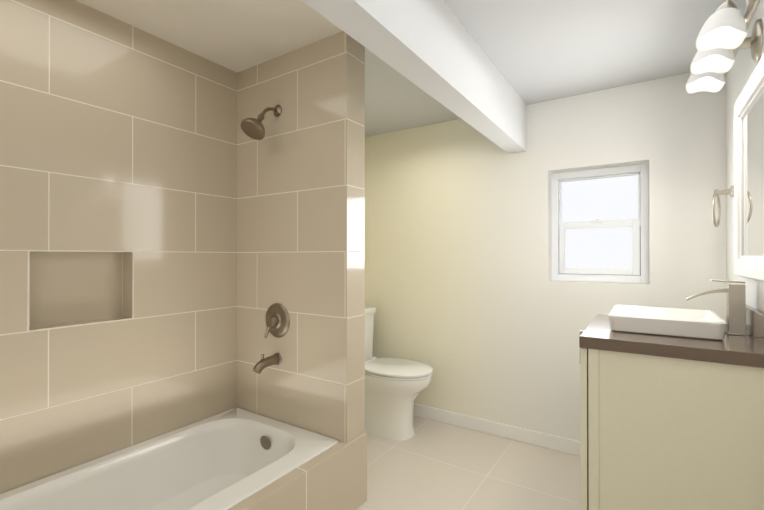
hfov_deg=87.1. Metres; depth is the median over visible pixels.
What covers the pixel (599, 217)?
window
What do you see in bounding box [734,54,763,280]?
mirror
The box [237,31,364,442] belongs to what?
wall
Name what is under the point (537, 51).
ceiling
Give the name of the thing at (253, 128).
shower head
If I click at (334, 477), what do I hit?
bathtub apron
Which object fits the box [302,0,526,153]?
header beam
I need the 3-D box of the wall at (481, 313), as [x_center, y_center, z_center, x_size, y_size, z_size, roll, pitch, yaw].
[0.834,0.003,2.739,2.575,2.400,0.160,0,0,33]
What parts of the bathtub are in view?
overflow plate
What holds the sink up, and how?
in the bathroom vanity
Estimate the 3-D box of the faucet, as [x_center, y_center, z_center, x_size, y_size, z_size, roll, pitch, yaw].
[1.283,0.196,1.547,0.178,0.203,0.058,0,0,33]
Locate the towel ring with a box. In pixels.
[712,186,733,226]
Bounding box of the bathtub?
[0,408,338,509]
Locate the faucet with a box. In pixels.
[686,279,747,335]
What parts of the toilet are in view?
tank, bowl, seat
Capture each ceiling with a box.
[76,0,341,72]
[365,48,459,136]
[443,0,745,104]
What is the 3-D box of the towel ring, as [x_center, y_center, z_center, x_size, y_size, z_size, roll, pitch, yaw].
[1.605,-0.227,1.902,0.084,0.190,0.166,0,0,33]
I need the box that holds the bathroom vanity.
[579,305,763,509]
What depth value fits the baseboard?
2.65 m
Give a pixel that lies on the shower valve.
(277, 319)
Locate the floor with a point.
(430, 464)
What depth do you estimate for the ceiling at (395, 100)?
2.64 m
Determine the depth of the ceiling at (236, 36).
1.82 m
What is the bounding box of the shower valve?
[264,303,289,337]
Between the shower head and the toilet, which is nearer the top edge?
the shower head
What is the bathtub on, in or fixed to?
on the floor
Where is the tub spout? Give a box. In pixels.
[253,353,281,373]
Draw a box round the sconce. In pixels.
[686,0,762,93]
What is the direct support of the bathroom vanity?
on the floor
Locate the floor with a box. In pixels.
[357,415,580,509]
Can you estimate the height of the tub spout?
0.094 m
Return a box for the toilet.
[365,306,432,440]
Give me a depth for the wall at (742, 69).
1.86 m
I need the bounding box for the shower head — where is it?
[240,105,281,139]
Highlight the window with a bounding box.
[551,163,648,282]
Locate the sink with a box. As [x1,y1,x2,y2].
[608,305,726,339]
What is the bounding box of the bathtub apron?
[228,432,366,509]
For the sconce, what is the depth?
1.40 m
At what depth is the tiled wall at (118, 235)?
1.76 m
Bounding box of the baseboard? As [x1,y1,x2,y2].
[413,403,580,456]
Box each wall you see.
[0,0,236,493]
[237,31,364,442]
[365,72,725,440]
[726,0,763,322]

